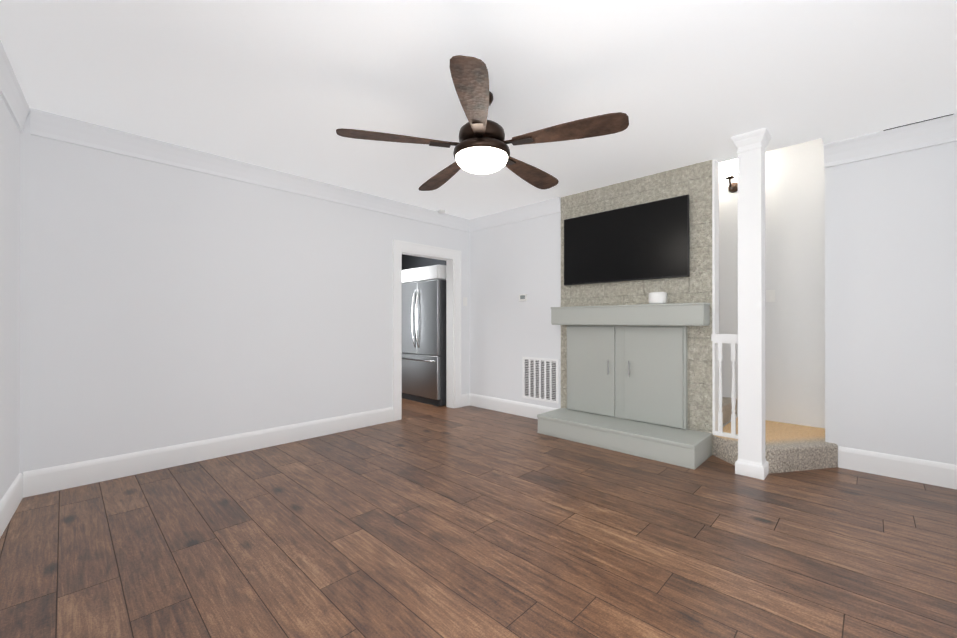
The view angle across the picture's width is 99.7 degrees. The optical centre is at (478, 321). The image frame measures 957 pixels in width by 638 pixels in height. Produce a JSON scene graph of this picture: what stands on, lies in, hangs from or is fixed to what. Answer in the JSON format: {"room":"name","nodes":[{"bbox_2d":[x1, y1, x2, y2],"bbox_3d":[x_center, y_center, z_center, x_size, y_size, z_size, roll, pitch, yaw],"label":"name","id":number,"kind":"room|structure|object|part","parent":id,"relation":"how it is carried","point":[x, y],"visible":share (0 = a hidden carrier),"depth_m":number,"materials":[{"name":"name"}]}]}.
{"room":"living room","nodes":[
{"label":"living room","id":0,"kind":"room"},
{"bbox_2d":[0,95,19,500],"bbox_3d":[-1.561,-0.129,0.910,0.120,2.600,4.883,0,0,-41],"label":"wall","id":1,"kind":"structure","parent":0,"point":[9,301],"depth_m":2.44,"materials":[{"name":"grey paint"}]},
{"bbox_2d":[0,471,27,537],"bbox_3d":[-1.512,1.087,0.957,4.621,0.168,0.364,0,0,44],"label":"baseboard","id":2,"kind":"structure","parent":1,"relation":"attached to","point":[18,490],"depth_m":2.45,"materials":[{"name":"white wood"}]},
{"bbox_2d":[0,40,35,135],"bbox_3d":[-1.502,-1.347,0.971,4.623,0.165,0.392,0,0,44],"label":"crown molding","id":3,"kind":"structure","parent":1,"relation":"attached to","point":[11,92],"depth_m":2.40,"materials":[{"name":"paint"}]},
{"bbox_2d":[20,113,468,474],"bbox_3d":[-1.634,-0.123,4.233,0.120,2.600,4.195,0,0,44],"label":"wall","id":4,"kind":"structure","parent":0,"point":[162,305],"depth_m":3.34,"materials":[{"name":"grey paint"}]},
{"bbox_2d":[28,407,392,496],"bbox_3d":[-2.014,1.092,3.742,0.017,0.168,2.876,0,0,44],"label":"baseboard","id":5,"kind":"structure","parent":4,"relation":"attached to","point":[72,475],"depth_m":3.32,"materials":[{"name":"white wood"}]},
{"bbox_2d":[36,109,467,231],"bbox_3d":[-1.549,-1.340,4.204,0.045,0.165,4.121,0,0,44],"label":"crown molding","id":6,"kind":"structure","parent":4,"relation":"attached to","point":[49,125],"depth_m":3.47,"materials":[{"name":"paint"}]},
{"bbox_2d":[393,240,460,420],"bbox_3d":[-0.676,0.107,5.213,0.166,2.145,1.095,0,0,44],"label":"door frame","id":7,"kind":"structure","parent":4,"relation":"attached to","point":[451,258],"depth_m":5.47,"materials":[{"name":"white wood"}]},
{"bbox_2d":[402,254,445,269],"bbox_3d":[-0.933,-0.121,5.054,0.019,2.600,2.760,0,0,44],"label":"wall","id":8,"kind":"structure","parent":0,"point":[410,262],"depth_m":5.18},
{"bbox_2d":[402,265,445,282],"bbox_3d":[-0.740,-0.689,6.243,1.220,0.190,0.730,0,0,44],"label":"upper cabinet","id":9,"kind":"object","parent":8,"relation":"attached to","point":[432,272],"visible":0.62,"depth_m":5.76,"materials":[{"name":"white wood"}]},
{"bbox_2d":[0,398,956,637],"bbox_3d":[-1.095,1.206,3.609,8.320,0.060,5.455,0,0,44],"label":"floor","id":10,"kind":"structure","parent":0,"point":[420,520],"depth_m":2.10,"materials":[{"name":"brown wood"}]},
{"bbox_2d":[402,279,445,405],"bbox_3d":[-0.661,0.301,6.114,0.910,1.760,0.801,0,0,44],"label":"fridge","id":11,"kind":"object","parent":10,"relation":"on","point":[423,341],"visible":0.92,"depth_m":5.76,"materials":[{"name":"silver metal"}]},
{"bbox_2d":[537,408,711,469],"bbox_3d":[1.336,1.081,3.906,1.530,0.192,0.491,0,0,44],"label":"hearth","id":12,"kind":"object","parent":10,"relation":"on","point":[688,448],"visible":1,"depth_m":3.64,"materials":[{"name":"grey paint"}]},
{"bbox_2d":[731,127,771,479],"bbox_3d":[2.110,-0.125,3.119,0.226,2.600,0.226,0,0,44],"label":"post","id":13,"kind":"object","parent":10,"relation":"on","point":[751,461],"visible":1,"depth_m":3.06,"materials":[{"name":"white wood"}]},
{"bbox_2d":[713,417,837,472],"bbox_3d":[2.610,1.083,3.535,0.802,0.186,1.108,0,0,44],"label":"stair","id":14,"kind":"structure","parent":10,"relation":"on","point":[789,447],"depth_m":3.26,"materials":[{"name":"carpet"}]},
{"bbox_2d":[711,159,737,438],"bbox_3d":[2.193,-0.218,3.480,0.290,2.411,0.176,0,0,44],"label":"rail","id":15,"kind":"object","parent":14,"relation":"on","point":[718,340],"visible":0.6,"depth_m":3.54,"materials":[{"name":"white wood"}]},
{"bbox_2d":[0,0,956,219],"bbox_3d":[-0.899,-2.014,3.759,8.240,1.180,5.935,0,0,44],"label":"ceiling","id":16,"kind":"structure","parent":0,"point":[289,86],"depth_m":2.35,"materials":[{"name":"white paint"}]},
{"bbox_2d":[437,209,444,213],"bbox_3d":[-0.474,-1.403,5.169,0.104,0.034,0.104,0,0,44],"label":"smoke detector","id":17,"kind":"object","parent":16,"relation":"attached to","point":[441,211],"visible":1,"depth_m":5.13,"materials":[{"name":"white plastic"}]},
{"bbox_2d":[336,55,628,190],"bbox_3d":[0.050,-1.187,2.605,1.674,0.478,1.630,0,0,44],"label":"ceiling fan","id":18,"kind":"object","parent":16,"relation":"hanging from","point":[481,147],"visible":1,"depth_m":2.39,"materials":[{"name":"brown wood"}]},
{"bbox_3d":[0.030,-1.230,2.570,0.645,0.392,0.626,0,0,44],"label":"motor","id":19,"kind":"part","parent":18,"relation":"part of","materials":[{"name":"brown metal"}]},
{"bbox_2d":[469,138,824,454],"bbox_3d":[1.268,-0.672,4.413,4.030,3.700,0.132,0,0,44],"label":"wall","id":20,"kind":"structure","parent":0,"point":[795,281],"depth_m":4.03,"materials":[{"name":"paint"}]},
{"bbox_2d":[468,393,556,418],"bbox_3d":[0.413,1.095,5.154,1.528,0.168,0.017,0,0,44],"label":"baseboard","id":21,"kind":"structure","parent":20,"relation":"attached to","point":[528,410],"depth_m":5.18,"materials":[{"name":"white wood"}]},
{"bbox_2d":[468,197,560,231],"bbox_3d":[0.419,-1.338,5.134,1.443,0.165,0.045,0,0,44],"label":"crown molding","id":22,"kind":"structure","parent":20,"relation":"attached to","point":[551,206],"depth_m":5.07,"materials":[{"name":"paint"}]},
{"bbox_2d":[519,294,526,300],"bbox_3d":[0.553,-0.293,5.014,0.117,0.087,0.023,0,0,44],"label":"thermostat","id":23,"kind":"object","parent":20,"relation":"attached to","point":[522,297],"visible":1,"depth_m":5.00,"materials":[{"name":"white plastic"}]},
{"bbox_2d":[522,357,558,403],"bbox_3d":[0.736,0.696,4.841,0.517,0.510,0.012,0,0,44],"label":"air vent","id":24,"kind":"object","parent":20,"relation":"in","point":[540,379],"visible":1,"depth_m":4.83,"materials":[{"name":"white metal"}]},
{"bbox_2d":[564,194,689,285],"bbox_3d":[1.444,-0.772,4.101,1.298,0.738,0.066,0,0,44],"label":"television","id":25,"kind":"object","parent":20,"relation":"attached to","point":[647,241],"visible":0.94,"depth_m":4.00,"materials":[{"name":"black glass"}]},
{"bbox_2d":[567,325,687,428],"bbox_3d":[1.432,0.514,4.092,1.246,0.938,0.090,0,0,44],"label":"doors","id":26,"kind":"structure","parent":20,"relation":"in","point":[636,373],"depth_m":4.00,"materials":[{"name":"grey paint"}]},
{"bbox_2d":[551,302,709,325],"bbox_3d":[1.424,-0.060,4.030,1.548,0.198,0.192,0,0,44],"label":"mantel shelf","id":27,"kind":"object","parent":20,"relation":"attached to","point":[683,314],"visible":1,"depth_m":3.83,"materials":[{"name":"grey paint"}]},
{"bbox_2d":[648,292,666,303],"bbox_3d":[1.682,-0.216,3.787,0.162,0.110,0.162,0,0,44],"label":"speaker","id":28,"kind":"object","parent":27,"relation":"on","point":[657,297],"visible":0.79,"depth_m":3.72},
{"bbox_2d":[719,159,737,192],"bbox_3d":[2.591,-1.498,4.146,0.200,0.290,0.269,0,0,44],"label":"lamp","id":29,"kind":"object","parent":20,"relation":"attached to","point":[729,170],"visible":0.85,"depth_m":4.09,"materials":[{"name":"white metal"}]},
{"bbox_2d":[722,397,736,424],"bbox_3d":[1.957,0.526,4.389,1.310,0.929,0.794,0,0,44],"label":"stair steps","id":30,"kind":"structure","parent":20,"relation":"attached to","point":[726,407],"depth_m":3.96,"materials":[{"name":"carpet"}]},
{"bbox_2d":[825,142,956,464],"bbox_3d":[3.232,-0.125,3.032,0.950,2.600,0.120,0,0,44],"label":"wall","id":31,"kind":"structure","parent":0,"point":[891,304],"depth_m":3.05,"materials":[{"name":"grey paint"}]},
{"bbox_2d":[824,113,956,167],"bbox_3d":[3.109,-1.343,2.994,0.831,0.165,0.108,0,0,44],"label":"crown molding","id":32,"kind":"structure","parent":31,"relation":"attached to","point":[886,142],"depth_m":3.01,"materials":[{"name":"paint"}]},
{"bbox_2d":[838,446,956,489],"bbox_3d":[3.170,1.091,2.994,0.748,0.168,0.017,0,0,44],"label":"baseboard","id":33,"kind":"structure","parent":31,"relation":"attached to","point":[940,474],"depth_m":3.01,"materials":[{"name":"white wood"}]}
]}

